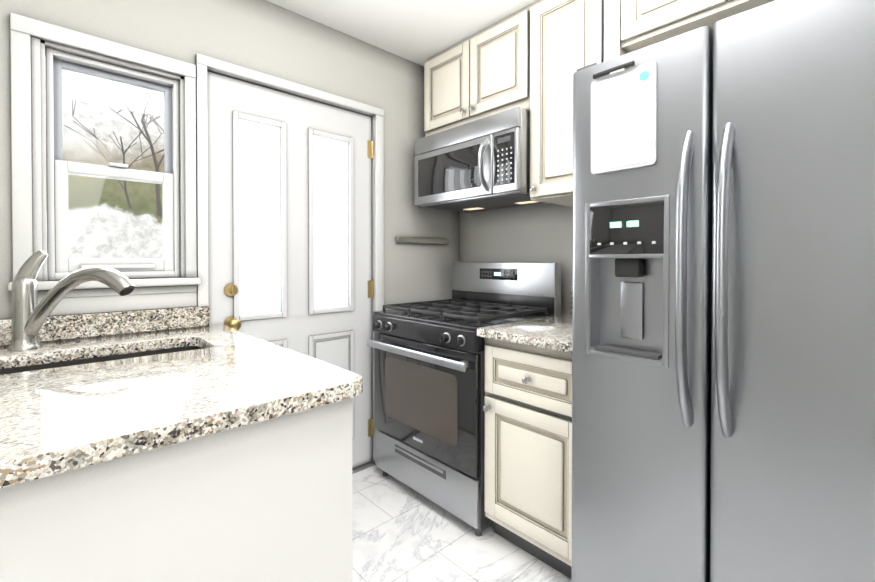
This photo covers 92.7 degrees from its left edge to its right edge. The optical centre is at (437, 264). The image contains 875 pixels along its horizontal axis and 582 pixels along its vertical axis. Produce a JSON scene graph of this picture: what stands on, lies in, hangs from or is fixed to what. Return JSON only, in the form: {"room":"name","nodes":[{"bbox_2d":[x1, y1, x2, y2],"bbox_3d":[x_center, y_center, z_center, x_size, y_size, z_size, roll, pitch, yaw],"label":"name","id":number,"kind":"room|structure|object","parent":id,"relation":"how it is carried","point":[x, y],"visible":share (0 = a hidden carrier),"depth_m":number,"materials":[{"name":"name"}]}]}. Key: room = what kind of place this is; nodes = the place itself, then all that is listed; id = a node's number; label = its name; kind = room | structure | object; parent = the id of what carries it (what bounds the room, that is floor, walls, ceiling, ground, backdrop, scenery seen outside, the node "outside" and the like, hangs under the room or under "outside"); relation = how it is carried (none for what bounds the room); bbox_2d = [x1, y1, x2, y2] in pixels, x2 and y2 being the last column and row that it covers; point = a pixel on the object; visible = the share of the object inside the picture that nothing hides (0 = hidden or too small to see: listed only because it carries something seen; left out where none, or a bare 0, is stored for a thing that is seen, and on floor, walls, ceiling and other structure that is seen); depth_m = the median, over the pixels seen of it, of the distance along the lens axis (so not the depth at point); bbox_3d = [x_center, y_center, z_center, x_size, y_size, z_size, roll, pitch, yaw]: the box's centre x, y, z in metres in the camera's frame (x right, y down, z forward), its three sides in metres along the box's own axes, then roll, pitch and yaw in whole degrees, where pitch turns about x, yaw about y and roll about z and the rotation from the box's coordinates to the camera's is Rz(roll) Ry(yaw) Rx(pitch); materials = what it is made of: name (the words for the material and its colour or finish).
{"room":"kitchen","nodes":[
{"label":"kitchen","id":0,"kind":"room"},
{"bbox_2d":[0,0,459,319],"bbox_3d":[-1.054,-0.040,1.894,3.475,2.440,0.160,-1,1,-43],"label":"wall","id":1,"kind":"structure","parent":0,"point":[267,37],"depth_m":2.09,"materials":[{"name":"paint"}]},
{"bbox_2d":[8,13,200,315],"bbox_3d":[-1.261,-0.333,1.623,0.572,1.029,0.150,-1,1,-43],"label":"window unit","id":2,"kind":"structure","parent":1,"relation":"in","point":[61,264],"depth_m":1.56,"materials":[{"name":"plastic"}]},
{"bbox_2d":[196,53,383,473],"bbox_3d":[-0.730,0.137,2.183,0.974,2.082,0.181,-1,1,-43],"label":"door frame","id":3,"kind":"structure","parent":1,"relation":"attached to","point":[204,64],"depth_m":2.04,"materials":[{"name":"white wood"}]},
{"bbox_2d":[207,71,373,467],"bbox_3d":[-0.691,0.150,2.138,0.874,2.012,0.113,-1,1,-43],"label":"entry door","id":4,"kind":"structure","parent":1,"relation":"in","point":[289,228],"depth_m":2.12,"materials":[{"name":"white wood"}]},
{"bbox_2d":[396,236,448,243],"bbox_3d":[-0.087,-0.152,2.667,0.440,0.036,0.018,-1,1,-43],"label":"rail","id":5,"kind":"object","parent":1,"relation":"attached to","point":[399,239],"visible":0.96,"depth_m":2.64,"materials":[{"name":"silver metal"}]},
{"bbox_2d":[266,0,536,66],"bbox_3d":[0.126,-1.288,0.617,3.475,0.080,3.620,-1,1,-43],"label":"ceiling","id":6,"kind":"structure","parent":0,"point":[420,32],"depth_m":2.14,"materials":[{"name":"white paint"}]},
{"bbox_2d":[352,465,571,581],"bbox_3d":[0.126,1.232,0.641,3.475,0.080,3.620,-1,1,-43],"label":"floor","id":7,"kind":"structure","parent":0,"point":[402,532],"depth_m":1.75,"materials":[{"name":"tile"}]},
{"bbox_2d":[0,250,362,581],"bbox_3d":[-1.154,0.574,0.884,1.616,1.233,1.181,-1,1,-43],"label":"kitchen counter","id":8,"kind":"object","parent":7,"relation":"on","point":[186,444],"depth_m":0.85,"materials":[{"name":"stone"}]},
{"bbox_2d":[7,250,134,351],"bbox_3d":[-1.149,0.112,1.305,0.291,0.318,0.354,-1,1,-43],"label":"faucet","id":9,"kind":"object","parent":8,"relation":"on","point":[28,316],"depth_m":1.31,"materials":[{"name":"silver metal"}]},
{"bbox_2d":[367,262,560,535],"bbox_3d":[0.132,0.582,2.246,0.738,1.190,0.760,-1,1,-43],"label":"stove","id":10,"kind":"object","parent":7,"relation":"on","point":[429,389],"visible":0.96,"depth_m":2.03,"materials":[{"name":"silver metal"}]},
{"bbox_2d":[477,286,571,578],"bbox_3d":[0.612,0.651,1.845,0.786,1.060,0.476,-1,1,-43],"label":"base cabinet","id":11,"kind":"object","parent":7,"relation":"on","point":[527,408],"visible":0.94,"depth_m":1.61,"materials":[{"name":"beige wood"}]},
{"bbox_2d":[477,286,571,352],"bbox_3d":[0.613,0.211,1.840,0.786,0.180,0.475,-1,1,-43],"label":"countertop","id":12,"kind":"structure","parent":11,"relation":"on","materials":[{"name":"stone"}]},
{"bbox_2d":[572,0,874,581],"bbox_3d":[0.994,0.289,1.226,0.904,1.796,0.906,-1,1,-43],"label":"fridge","id":13,"kind":"object","parent":7,"relation":"on","point":[723,350],"visible":1,"depth_m":0.99,"materials":[{"name":"silver metal"}]},
{"bbox_2d":[460,203,572,313],"bbox_3d":[1.393,-0.038,1.700,0.160,2.440,3.460,-1,1,-43],"label":"wall","id":14,"kind":"structure","parent":0,"point":[539,233],"depth_m":2.52,"materials":[{"name":"paint"}]},
{"bbox_2d":[424,0,774,206],"bbox_3d":[0.845,-0.783,1.832,0.444,0.948,2.330,-1,1,-43],"label":"upper cabinet","id":15,"kind":"object","parent":14,"relation":"attached to","point":[532,58],"visible":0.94,"depth_m":1.93,"materials":[{"name":"beige wood"}]},
{"bbox_2d":[414,107,549,212],"bbox_3d":[0.271,-0.543,2.365,0.560,0.403,0.756,-1,1,-43],"label":"microwave","id":16,"kind":"object","parent":15,"relation":"attached to","point":[481,164],"visible":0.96,"depth_m":2.16,"materials":[{"name":"silver metal"}]},
{"label":"outside","id":17,"kind":"structure","parent":0,"visible":0},
{"bbox_2d":[45,57,163,279],"bbox_3d":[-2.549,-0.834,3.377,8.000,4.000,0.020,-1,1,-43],"label":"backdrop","id":18,"kind":"structure","parent":17,"point":[85,196],"depth_m":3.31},
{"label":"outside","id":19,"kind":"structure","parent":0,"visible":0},
{"bbox_2d":[64,73,163,215],"bbox_3d":[-2.213,-1.341,3.364,1.231,1.917,0.184,-1,1,-43],"label":"tree","id":20,"kind":"object","parent":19,"point":[152,154],"depth_m":3.24,"materials":[{"name":"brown plant"}]}
]}

